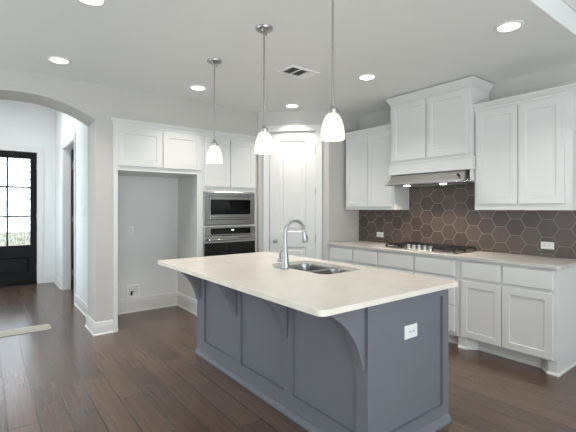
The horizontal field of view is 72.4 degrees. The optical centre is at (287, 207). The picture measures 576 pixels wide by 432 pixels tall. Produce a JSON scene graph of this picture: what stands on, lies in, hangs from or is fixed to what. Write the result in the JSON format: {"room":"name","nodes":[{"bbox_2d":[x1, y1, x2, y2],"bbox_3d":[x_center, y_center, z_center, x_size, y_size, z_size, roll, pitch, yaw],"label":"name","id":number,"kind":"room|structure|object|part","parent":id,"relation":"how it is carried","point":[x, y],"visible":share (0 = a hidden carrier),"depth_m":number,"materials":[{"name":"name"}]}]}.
{"room":"kitchen","nodes":[
{"label":"kitchen","id":0,"kind":"room"},
{"bbox_2d":[0,100,73,279],"bbox_3d":[-4.553,-0.260,7.371,2.850,3.300,0.140,0,0,-37],"label":"wall","id":1,"kind":"structure","parent":0,"point":[21,123],"depth_m":7.31,"materials":[{"name":"paint"}]},
{"bbox_2d":[0,150,36,285],"bbox_3d":[-4.980,0.182,6.973,0.909,2.395,0.117,0,0,-37],"label":"door","id":2,"kind":"structure","parent":1,"relation":"in","point":[18,263],"depth_m":7.12,"materials":[{"name":"black paint"}]},
{"bbox_3d":[-4.857,-0.643,7.113,0.338,0.516,0.008,0,0,-38],"label":"pane","id":3,"kind":"part","parent":2,"relation":"part of","materials":[{"name":"clear glass"}]},
{"bbox_3d":[-4.857,-0.114,7.113,0.338,0.515,0.008,0,0,-38],"label":"pane","id":4,"kind":"part","parent":2,"relation":"part of","materials":[{"name":"clear glass"}]},
{"bbox_3d":[-4.857,0.420,7.113,0.338,0.518,0.008,0,0,-38],"label":"pane","id":5,"kind":"part","parent":2,"relation":"part of","materials":[{"name":"clear glass"}]},
{"bbox_2d":[0,282,36,286],"bbox_3d":[-5.011,1.381,7.007,0.910,0.018,0.160,0,0,-37],"label":"trim","id":6,"kind":"structure","parent":1,"relation":"attached to","point":[35,282],"depth_m":7.05,"materials":[{"name":"black paint"}]},
{"bbox_2d":[0,144,43,283],"bbox_3d":[-4.969,0.135,6.952,1.110,2.510,0.020,0,0,-37],"label":"trim","id":7,"kind":"structure","parent":1,"relation":"attached to","point":[40,150],"depth_m":7.25,"materials":[{"name":"white wood"}]},
{"bbox_2d":[0,67,112,321],"bbox_3d":[-3.761,-0.030,3.278,4.224,2.840,0.420,0,0,-37],"label":"wall","id":8,"kind":"structure","parent":0,"point":[90,104],"depth_m":4.33,"materials":[{"name":"beige paint"}]},
{"bbox_2d":[55,110,87,304],"bbox_3d":[-3.290,-0.260,6.078,0.120,3.300,3.450,0,0,-37],"label":"wall","id":9,"kind":"structure","parent":0,"point":[66,125],"depth_m":5.53,"materials":[{"name":"paint"}]},
{"bbox_2d":[44,274,60,288],"bbox_3d":[-4.201,1.317,7.015,0.185,0.145,0.855,0,0,-37],"label":"baseboard","id":10,"kind":"structure","parent":9,"relation":"attached to","point":[54,278],"depth_m":7.30,"materials":[{"name":"white wood"}]},
{"bbox_2d":[61,132,75,302],"bbox_3d":[-3.429,0.147,6.243,0.140,2.485,1.310,0,0,-37],"label":"trim","id":11,"kind":"structure","parent":9,"relation":"attached to","point":[65,150],"depth_m":6.67,"materials":[{"name":"white wood"}]},
{"bbox_2d":[71,150,73,288],"bbox_3d":[-3.299,0.195,6.950,0.932,2.370,0.045,0,0,-37],"label":"door","id":12,"kind":"structure","parent":9,"relation":"in","point":[72,163],"depth_m":6.67,"materials":[{"name":"black paint"}]},
{"bbox_2d":[74,294,113,336],"bbox_3d":[-2.549,1.317,5.001,0.205,0.145,1.731,0,0,-37],"label":"baseboard","id":13,"kind":"structure","parent":9,"relation":"attached to","point":[102,327],"depth_m":4.37,"materials":[{"name":"white wood"}]},
{"bbox_2d":[118,176,177,299],"bbox_3d":[-1.971,0.195,5.382,1.175,2.390,0.060,0,0,-37],"label":"wall","id":14,"kind":"structure","parent":0,"point":[147,204],"depth_m":5.37,"materials":[{"name":"paint"}]},
{"bbox_2d":[128,226,133,234],"bbox_3d":[-2.094,0.300,5.243,0.070,0.115,0.010,0,0,-37],"label":"wall outlet","id":15,"kind":"object","parent":14,"relation":"attached to","point":[130,228],"visible":1,"depth_m":5.24,"materials":[{"name":"white plastic"}]},
{"bbox_2d":[127,284,139,297],"bbox_3d":[-2.062,1.111,5.250,0.164,0.165,0.038,0,0,-37],"label":"water supply box","id":16,"kind":"object","parent":14,"relation":"attached to","point":[132,290],"visible":1,"depth_m":5.26,"materials":[{"name":"white plastic"}]},
{"bbox_2d":[118,292,196,329],"bbox_3d":[-1.766,1.295,5.054,1.008,0.190,0.710,0,0,-37],"label":"baseboard","id":17,"kind":"structure","parent":14,"relation":"attached to","point":[129,305],"depth_m":5.36,"materials":[{"name":"white wood"}]},
{"bbox_2d":[113,87,256,136],"bbox_3d":[-1.446,-1.230,5.306,1.915,0.440,0.820,0,0,-37],"label":"wall","id":18,"kind":"structure","parent":0,"point":[127,104],"depth_m":4.88,"materials":[{"name":"beige paint"}]},
{"bbox_2d":[255,137,256,251],"bbox_3d":[-0.702,0.190,5.877,0.039,2.400,0.820,0,0,-37],"label":"wall","id":19,"kind":"structure","parent":0,"point":[256,137],"depth_m":5.56,"materials":[{"name":"beige paint"}]},
{"bbox_2d":[0,0,575,115],"bbox_3d":[-1.247,-1.550,2.730,7.545,0.400,3.710,0,0,-37],"label":"ceiling","id":20,"kind":"structure","parent":0,"point":[156,47],"depth_m":3.25,"materials":[{"name":"paint"}]},
{"bbox_2d":[46,56,70,63],"bbox_3d":[-2.089,-1.345,3.588,0.196,0.008,0.196,0,0,-37],"label":"recessed light","id":21,"kind":"object","parent":20,"relation":"in","point":[55,59],"visible":1,"depth_m":3.58,"materials":[{"name":"white"}]},
{"bbox_2d":[77,0,106,5],"bbox_3d":[-1.270,-1.345,2.529,0.196,0.008,0.196,0,0,-37],"label":"recessed light","id":22,"kind":"object","parent":20,"relation":"in","point":[87,2],"visible":1,"depth_m":2.57,"materials":[{"name":"white"}]},
{"bbox_2d":[189,85,206,90],"bbox_3d":[-1.008,-1.345,4.407,0.196,0.008,0.196,0,0,-37],"label":"recessed light","id":23,"kind":"object","parent":20,"relation":"in","point":[193,87],"visible":1,"depth_m":4.39,"materials":[{"name":"white"}]},
{"bbox_2d":[207,58,221,163],"bbox_3d":[-0.674,-0.881,3.605,0.143,0.936,0.143,0,0,-37],"label":"pendant light","id":24,"kind":"object","parent":20,"relation":"hanging from","point":[214,156],"visible":1,"depth_m":3.57,"materials":[{"name":"white glass"}]},
{"bbox_3d":[-0.674,-0.973,3.605,0.017,0.705,0.017,0,0,-38],"label":"stem","id":25,"kind":"part","parent":24,"relation":"part of","materials":[{"name":"silver metal"}]},
{"bbox_3d":[-0.674,-0.490,3.605,0.143,0.155,0.143,0,0,-38],"label":"lamp shade","id":26,"kind":"part","parent":24,"relation":"part of","materials":[{"name":"white glass"}]},
{"bbox_2d":[255,24,273,153],"bbox_3d":[-0.178,-0.881,2.951,0.143,0.936,0.143,0,0,-37],"label":"pendant light","id":27,"kind":"object","parent":20,"relation":"hanging from","point":[264,143],"visible":1,"depth_m":2.92,"materials":[{"name":"white glass"}]},
{"bbox_3d":[-0.178,-0.973,2.951,0.017,0.705,0.017,0,0,-38],"label":"stem","id":28,"kind":"part","parent":27,"relation":"part of","materials":[{"name":"silver metal"}]},
{"bbox_3d":[-0.178,-0.490,2.951,0.143,0.155,0.143,0,0,-38],"label":"lamp shade","id":29,"kind":"part","parent":27,"relation":"part of","materials":[{"name":"white glass"}]},
{"bbox_2d":[285,104,299,107],"bbox_3d":[0.055,-1.345,5.185,0.196,0.008,0.196,0,0,-37],"label":"recessed light","id":30,"kind":"object","parent":20,"relation":"in","point":[286,105],"visible":1,"depth_m":5.16,"materials":[{"name":"white"}]},
{"bbox_2d":[278,65,319,79],"bbox_3d":[0.110,-1.344,3.906,0.360,0.010,0.235,0,0,-37],"label":"ceiling vent","id":31,"kind":"object","parent":20,"relation":"in","point":[295,71],"visible":1,"depth_m":3.90,"materials":[{"name":"white plastic"}]},
{"bbox_2d":[321,0,344,141],"bbox_3d":[0.270,-0.881,2.375,0.143,0.936,0.143,0,0,-37],"label":"pendant light","id":32,"kind":"object","parent":20,"relation":"hanging from","point":[332,130],"visible":1,"depth_m":2.34,"materials":[{"name":"white glass"}]},
{"bbox_3d":[0.270,-0.973,2.375,0.017,0.705,0.017,0,0,-38],"label":"stem","id":33,"kind":"part","parent":32,"relation":"part of","materials":[{"name":"silver metal"}]},
{"bbox_3d":[0.270,-0.490,2.375,0.143,0.155,0.143,0,0,-38],"label":"lamp shade","id":34,"kind":"part","parent":32,"relation":"part of","materials":[{"name":"white glass"}]},
{"bbox_2d":[357,74,376,80],"bbox_3d":[0.815,-1.345,4.054,0.196,0.008,0.196,0,0,-37],"label":"recessed light","id":35,"kind":"object","parent":20,"relation":"in","point":[365,77],"visible":1,"depth_m":4.05,"materials":[{"name":"white"}]},
{"bbox_2d":[494,20,523,32],"bbox_3d":[1.640,-1.345,2.922,0.196,0.008,0.196,0,0,-37],"label":"recessed light","id":36,"kind":"object","parent":20,"relation":"in","point":[508,26],"visible":1,"depth_m":2.91,"materials":[{"name":"white plastic"}]},
{"bbox_2d":[561,0,575,12],"bbox_3d":[-0.097,-1.562,1.230,7.345,0.075,0.070,0,0,-37],"label":"trim","id":37,"kind":"structure","parent":20,"relation":"attached to","point":[570,3],"depth_m":2.96,"materials":[{"name":"white paint"}]},
{"bbox_2d":[0,280,575,431],"bbox_3d":[-0.517,1.440,1.778,7.745,0.100,13.850,0,0,-37],"label":"floor","id":38,"kind":"structure","parent":0,"point":[147,375],"depth_m":3.10,"materials":[{"name":"brown wood"}]},
{"bbox_2d":[0,324,50,336],"bbox_3d":[-3.039,1.386,4.412,0.650,0.007,0.250,0,0,-37],"label":"floor vent","id":39,"kind":"object","parent":38,"relation":"in","point":[5,333],"visible":1,"depth_m":4.44,"materials":[{"name":"beige metal"}]},
{"bbox_2d":[110,117,202,331],"bbox_3d":[-1.759,0.194,4.995,1.101,2.392,0.803,0,0,-37],"label":"tall cabinet","id":40,"kind":"object","parent":38,"relation":"on","point":[140,148],"visible":0.72,"depth_m":4.80,"materials":[{"name":"white wood"}]},
{"bbox_3d":[-2.162,0.482,4.704,0.047,1.815,0.773,0,0,-38],"label":"panel","id":41,"kind":"part","parent":40,"relation":"part of","materials":[{"name":"white wood"}]},
{"bbox_3d":[-1.703,-0.693,4.557,0.490,0.430,0.020,0,0,-38],"label":"door","id":42,"kind":"part","parent":40,"relation":"part of","materials":[{"name":"white wood"}]},
{"bbox_3d":[-1.529,-0.966,4.695,1.101,0.072,0.047,0,0,-38],"label":"crown","id":43,"kind":"part","parent":40,"relation":"part of","materials":[{"name":"white wood"}]},
{"bbox_3d":[-1.301,-0.693,4.866,0.492,0.430,0.020,0,0,-38],"label":"door","id":44,"kind":"part","parent":40,"relation":"part of","materials":[{"name":"white wood"}]},
{"bbox_3d":[-1.359,0.482,5.321,0.071,1.815,0.773,0,0,-38],"label":"panel","id":45,"kind":"part","parent":40,"relation":"part of","materials":[{"name":"white wood"}]},
{"bbox_2d":[202,129,255,256],"bbox_3d":[-0.956,0.194,5.513,0.802,2.392,0.648,0,0,-37],"label":"tall cabinet","id":46,"kind":"object","parent":38,"relation":"on","point":[236,172],"visible":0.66,"depth_m":5.26,"materials":[{"name":"white wood"}]},
{"bbox_3d":[-0.924,-0.593,5.155,0.366,0.630,0.020,0,0,-38],"label":"door","id":47,"kind":"part","parent":46,"relation":"part of","materials":[{"name":"white wood"}]},
{"bbox_2d":[203,191,254,225],"bbox_3d":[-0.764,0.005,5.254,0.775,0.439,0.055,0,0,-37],"label":"microwave","id":48,"kind":"object","parent":46,"relation":"in","point":[219,208],"visible":1,"depth_m":5.23,"materials":[{"name":"metal"}]},
{"bbox_3d":[-0.768,0.002,5.264,0.609,0.297,0.024,0,0,-38],"label":"door","id":49,"kind":"part","parent":48,"relation":"part of","materials":[{"name":"glass"}]},
{"bbox_3d":[-0.749,0.117,5.247,0.580,0.022,0.026,0,0,-38],"label":"handle","id":50,"kind":"part","parent":48,"relation":"part of","materials":[{"name":"metal"}]},
{"bbox_3d":[-0.590,-0.011,5.385,0.176,0.197,0.002,0,0,-38],"label":"control panel","id":51,"kind":"part","parent":48,"relation":"part of","materials":[{"name":"black glass"}]},
{"bbox_2d":[203,226,255,256],"bbox_3d":[-0.913,0.656,5.446,0.773,0.808,0.607,0,0,-37],"label":"wall oven","id":52,"kind":"object","parent":46,"relation":"in","point":[229,240],"visible":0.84,"depth_m":5.23,"materials":[{"name":"metal"}]},
{"bbox_3d":[-0.773,0.306,5.264,0.773,0.108,0.029,0,0,-38],"label":"control panel","id":53,"kind":"part","parent":52,"relation":"part of","materials":[{"name":"metal"}]},
{"bbox_3d":[-0.756,0.306,5.257,0.600,0.080,0.002,0,0,-38],"label":"control glass","id":54,"kind":"part","parent":52,"relation":"part of","materials":[{"name":"black glass"}]},
{"bbox_3d":[-0.741,0.415,5.233,0.696,0.028,0.059,0,0,-38],"label":"handle","id":55,"kind":"part","parent":52,"relation":"part of","materials":[{"name":"metal"}]},
{"bbox_3d":[-0.773,-0.966,5.275,0.802,0.072,0.047,0,0,-38],"label":"crown","id":56,"kind":"part","parent":46,"relation":"part of","materials":[{"name":"white wood"}]},
{"bbox_3d":[-0.619,-0.593,5.389,0.380,0.630,0.020,0,0,-38],"label":"door","id":57,"kind":"part","parent":46,"relation":"part of","materials":[{"name":"white wood"}]},
{"bbox_2d":[181,268,451,431],"bbox_3d":[-0.016,0.949,3.084,1.060,0.883,2.157,0,0,-37],"label":"kitchen island","id":58,"kind":"object","parent":38,"relation":"on","point":[355,370],"visible":0.62,"depth_m":2.46,"materials":[{"name":"grey paint"}]},
{"bbox_3d":[-0.217,0.949,2.943,0.019,0.883,2.135,0,0,-38],"label":"panel frame","id":59,"kind":"part","parent":58,"relation":"part of","materials":[{"name":"grey paint"}]},
{"bbox_2d":[158,252,457,316],"bbox_3d":[-0.036,0.491,3.061,1.220,0.030,2.210,0,0,-37],"label":"island countertop","id":60,"kind":"structure","parent":58,"relation":"on","point":[320,295],"depth_m":2.55,"materials":[{"name":"beige stone"}]},
{"bbox_2d":[273,219,307,268],"bbox_3d":[0.022,0.281,3.184,0.259,0.389,0.174,0,0,-37],"label":"kitchen faucet","id":61,"kind":"object","parent":60,"relation":"on","point":[284,260],"visible":1,"depth_m":3.08,"materials":[{"name":"silver metal"}]},
{"bbox_3d":[-0.048,0.374,3.118,0.038,0.113,0.085,0,0,-38],"label":"handle","id":62,"kind":"part","parent":61,"relation":"part of","materials":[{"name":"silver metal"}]},
{"bbox_3d":[0.053,0.189,3.141,0.215,0.203,0.027,0,0,-38],"label":"spout","id":63,"kind":"part","parent":61,"relation":"part of","materials":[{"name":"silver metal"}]},
{"bbox_2d":[289,264,348,273],"bbox_3d":[0.215,0.596,3.194,0.456,0.178,0.717,0,0,-37],"label":"double sink","id":64,"kind":"object","parent":60,"relation":"in","point":[317,269],"visible":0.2,"depth_m":3.44,"materials":[{"name":"metal"}]},
{"bbox_3d":[0.106,0.596,3.336,0.456,0.178,0.358,0,0,-38],"label":"bowl","id":65,"kind":"part","parent":64,"relation":"part of","materials":[{"name":"metal"}]},
{"bbox_3d":[0.326,0.596,3.049,0.456,0.178,0.353,0,0,-38],"label":"bowl","id":66,"kind":"part","parent":64,"relation":"part of","materials":[{"name":"metal"}]},
{"bbox_3d":[0.087,0.609,3.189,0.764,0.203,2.116,0,0,-38],"label":"cabinet rail","id":67,"kind":"part","parent":58,"relation":"part of","materials":[{"name":"grey paint"}]},
{"bbox_3d":[0.085,1.365,3.161,0.807,0.050,2.157,0,0,-38],"label":"moulding","id":68,"kind":"part","parent":58,"relation":"part of","materials":[{"name":"grey paint"}]},
{"bbox_3d":[0.738,0.949,2.343,0.766,0.883,0.019,0,0,-38],"label":"panel","id":69,"kind":"part","parent":58,"relation":"part of","materials":[{"name":"grey paint"}]},
{"bbox_2d":[404,323,416,339],"bbox_3d":[0.734,0.735,2.345,0.122,0.080,0.010,0,0,-37],"label":"wall outlet","id":70,"kind":"object","parent":58,"relation":"attached to","point":[410,331],"visible":1,"depth_m":2.34,"materials":[{"name":"white plastic"}]},
{"bbox_2d":[329,245,378,268],"bbox_3d":[1.059,0.949,5.242,0.625,0.883,0.859,0,0,-37],"label":"base cabinet","id":71,"kind":"object","parent":38,"relation":"on","point":[347,255],"visible":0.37,"depth_m":5.01,"materials":[{"name":"white wood"}]},
{"bbox_3d":[0.705,0.607,5.207,0.020,0.157,0.395,0,0,-38],"label":"drawer","id":72,"kind":"part","parent":71,"relation":"part of","materials":[{"name":"white wood"}]},
{"bbox_3d":[0.957,0.607,4.878,0.020,0.157,0.375,0,0,-38],"label":"drawer","id":73,"kind":"part","parent":71,"relation":"part of","materials":[{"name":"white wood"}]},
{"bbox_2d":[379,251,457,344],"bbox_3d":[1.625,0.949,4.505,0.625,0.883,0.999,0,0,-37],"label":"base cabinet","id":74,"kind":"object","parent":38,"relation":"on","point":[432,266],"visible":0.38,"depth_m":4.12,"materials":[{"name":"white wood"}]},
{"bbox_3d":[1.234,0.840,4.517,0.020,0.260,0.475,0,0,-38],"label":"drawer","id":75,"kind":"part","parent":74,"relation":"part of","materials":[{"name":"white wood"}]},
{"bbox_3d":[1.234,0.607,4.517,0.020,0.157,0.475,0,0,-38],"label":"drawer","id":76,"kind":"part","parent":74,"relation":"part of","materials":[{"name":"white wood"}]},
{"bbox_3d":[1.532,0.840,4.128,0.020,0.260,0.455,0,0,-38],"label":"drawer","id":77,"kind":"part","parent":74,"relation":"part of","materials":[{"name":"white wood"}]},
{"bbox_3d":[1.532,0.607,4.128,0.020,0.157,0.455,0,0,-38],"label":"drawer","id":78,"kind":"part","parent":74,"relation":"part of","materials":[{"name":"white wood"}]},
{"bbox_3d":[1.532,1.113,4.128,0.020,0.255,0.455,0,0,-38],"label":"drawer","id":79,"kind":"part","parent":74,"relation":"part of","materials":[{"name":"white wood"}]},
{"bbox_2d":[328,240,575,269],"bbox_3d":[1.632,0.491,4.488,0.634,0.030,2.754,0,0,-37],"label":"countertop","id":80,"kind":"structure","parent":74,"relation":"on","point":[483,256],"depth_m":3.86,"materials":[{"name":"beige stone"}]},
{"bbox_2d":[383,242,477,253],"bbox_3d":[1.620,0.447,4.533,0.510,0.056,0.920,0,0,-37],"label":"gas cooktop","id":81,"kind":"object","parent":80,"relation":"in","point":[415,246],"visible":1,"depth_m":4.42,"materials":[{"name":"metal"}]},
{"bbox_2d":[458,259,575,376],"bbox_3d":[2.196,0.949,3.760,0.625,0.883,0.876,0,0,-37],"label":"base cabinet","id":82,"kind":"object","parent":38,"relation":"on","point":[524,314],"visible":0.94,"depth_m":3.48,"materials":[{"name":"white wood"}]},
{"bbox_3d":[1.830,0.607,3.741,0.020,0.157,0.372,0,0,-38],"label":"drawer","id":83,"kind":"part","parent":82,"relation":"part of","materials":[{"name":"white wood"}]},
{"bbox_3d":[1.830,0.990,3.740,0.020,0.550,0.383,0,0,-38],"label":"door","id":84,"kind":"part","parent":82,"relation":"part of","materials":[{"name":"white wood"}]},
{"bbox_3d":[2.202,1.380,3.764,0.612,0.020,0.875,0,0,-38],"label":"shoe moulding","id":85,"kind":"part","parent":82,"relation":"part of","materials":[{"name":"white wood"}]},
{"bbox_3d":[2.075,0.990,3.421,0.020,0.550,0.402,0,0,-38],"label":"door","id":86,"kind":"part","parent":82,"relation":"part of","materials":[{"name":"white wood"}]},
{"bbox_3d":[2.076,0.607,3.420,0.020,0.157,0.398,0,0,-38],"label":"drawer","id":87,"kind":"part","parent":82,"relation":"part of","materials":[{"name":"white wood"}]},
{"bbox_2d":[257,110,358,260],"bbox_3d":[0.338,-0.005,5.596,1.624,2.790,0.440,0,0,-8],"label":"wall","id":88,"kind":"structure","parent":0,"point":[339,224],"depth_m":5.51,"materials":[{"name":"beige paint"}]},
{"bbox_2d":[269,131,315,258],"bbox_3d":[0.065,0.160,5.470,0.659,2.441,0.108,0,0,7],"label":"door","id":89,"kind":"structure","parent":88,"relation":"in","point":[293,159],"depth_m":5.49,"materials":[{"name":"white wood"}]},
{"bbox_2d":[263,124,321,259],"bbox_3d":[0.062,0.121,5.459,0.820,2.537,0.020,0,0,8],"label":"trim","id":90,"kind":"structure","parent":88,"relation":"attached to","point":[284,128],"depth_m":5.42,"materials":[{"name":"white wood"}]},
{"bbox_2d":[359,63,575,129],"bbox_3d":[3.785,-0.155,2.303,0.120,3.090,9.045,0,0,-37],"label":"wall","id":91,"kind":"structure","parent":0,"point":[566,74],"depth_m":4.02,"materials":[{"name":"beige paint"}]},
{"bbox_2d":[345,124,408,209],"bbox_3d":[1.177,-0.513,5.310,0.355,1.073,0.838,0,0,-37],"label":"upper cabinet","id":92,"kind":"object","parent":91,"relation":"attached to","point":[368,151],"visible":0.78,"depth_m":5.16,"materials":[{"name":"white wood"}]},
{"bbox_3d":[0.942,-0.480,5.375,0.020,0.930,0.388,0,0,-38],"label":"door","id":93,"kind":"part","parent":92,"relation":"part of","materials":[{"name":"white wood"}]},
{"bbox_3d":[1.177,-1.015,5.310,0.355,0.070,0.838,0,0,-38],"label":"crown","id":94,"kind":"part","parent":92,"relation":"part of","materials":[{"name":"white wood"}]},
{"bbox_3d":[1.182,-0.480,5.061,0.020,0.930,0.382,0,0,-38],"label":"door","id":95,"kind":"part","parent":92,"relation":"part of","materials":[{"name":"white wood"}]},
{"bbox_2d":[385,76,492,180],"bbox_3d":[1.710,-0.804,4.548,0.437,1.068,1.099,0,0,-37],"label":"upper cabinet","id":96,"kind":"object","parent":91,"relation":"attached to","point":[433,128],"visible":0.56,"depth_m":4.33,"materials":[{"name":"white wood"}]},
{"bbox_3d":[1.414,-0.900,4.628,0.020,0.670,0.462,0,0,-38],"label":"door","id":97,"kind":"part","parent":96,"relation":"part of","materials":[{"name":"white wood"}]},
{"bbox_2d":[385,170,474,186],"bbox_3d":[1.694,-0.325,4.501,0.492,0.140,1.069,0,0,-37],"label":"range hood","id":98,"kind":"object","parent":96,"relation":"attached to","point":[461,177],"visible":0.95,"depth_m":4.35,"materials":[{"name":"metal"}]},
{"bbox_3d":[1.710,-1.296,4.548,0.437,0.083,1.099,0,0,-38],"label":"crown","id":99,"kind":"part","parent":96,"relation":"part of","materials":[{"name":"white wood"}]},
{"bbox_3d":[1.711,-0.900,4.241,0.020,0.670,0.463,0,0,-38],"label":"door","id":100,"kind":"part","parent":96,"relation":"part of","materials":[{"name":"white wood"}]},
{"bbox_2d":[359,184,575,258],"bbox_3d":[1.877,0.035,4.682,0.010,0.880,2.744,0,0,-37],"label":"tile backsplash","id":101,"kind":"structure","parent":91,"relation":"attached to","point":[447,215],"depth_m":4.46,"materials":[{"name":"brown tile"}]},
{"bbox_2d":[377,232,382,236],"bbox_3d":[1.274,0.368,5.452,0.010,0.070,0.115,0,0,-37],"label":"wall outlet","id":102,"kind":"object","parent":101,"relation":"attached to","point":[379,234],"visible":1,"depth_m":5.45,"materials":[{"name":"white plastic"}]},
{"bbox_2d":[541,242,553,249],"bbox_3d":[2.522,0.365,3.825,0.010,0.070,0.115,0,0,-37],"label":"wall outlet","id":103,"kind":"object","parent":101,"relation":"attached to","point":[544,245],"visible":1,"depth_m":3.82,"materials":[{"name":"white plastic"}]},
{"bbox_2d":[473,83,575,209],"bbox_3d":[2.322,-0.522,3.810,0.365,1.085,0.898,0,0,-37],"label":"upper cabinet","id":104,"kind":"object","parent":91,"relation":"attached to","point":[525,144],"visible":1,"depth_m":3.67,"materials":[{"name":"white wood"}]},
{"bbox_3d":[2.063,-0.507,3.897,0.020,0.935,0.397,0,0,-38],"label":"door","id":105,"kind":"part","parent":104,"relation":"part of","materials":[{"name":"white wood"}]},
{"bbox_3d":[2.322,-1.030,3.810,0.365,0.070,0.898,0,0,-38],"label":"crown","id":106,"kind":"part","parent":104,"relation":"part of","materials":[{"name":"white wood"}]},
{"bbox_3d":[2.303,-0.507,3.584,0.020,0.935,0.373,0,0,-38],"label":"door","id":107,"kind":"part","parent":104,"relation":"part of","materials":[{"name":"white wood"}]},
{"label":"outside","id":108,"kind":"structure","parent":0,"visible":0},
{"bbox_2d":[0,232,29,245],"bbox_3d":[-11.488,1.560,16.615,26.000,0.100,19.650,0,0,-37],"label":"ground","id":109,"kind":"structure","parent":108,"point":[13,236],"depth_m":19.48,"materials":[{"name":"green plant"}]}
]}

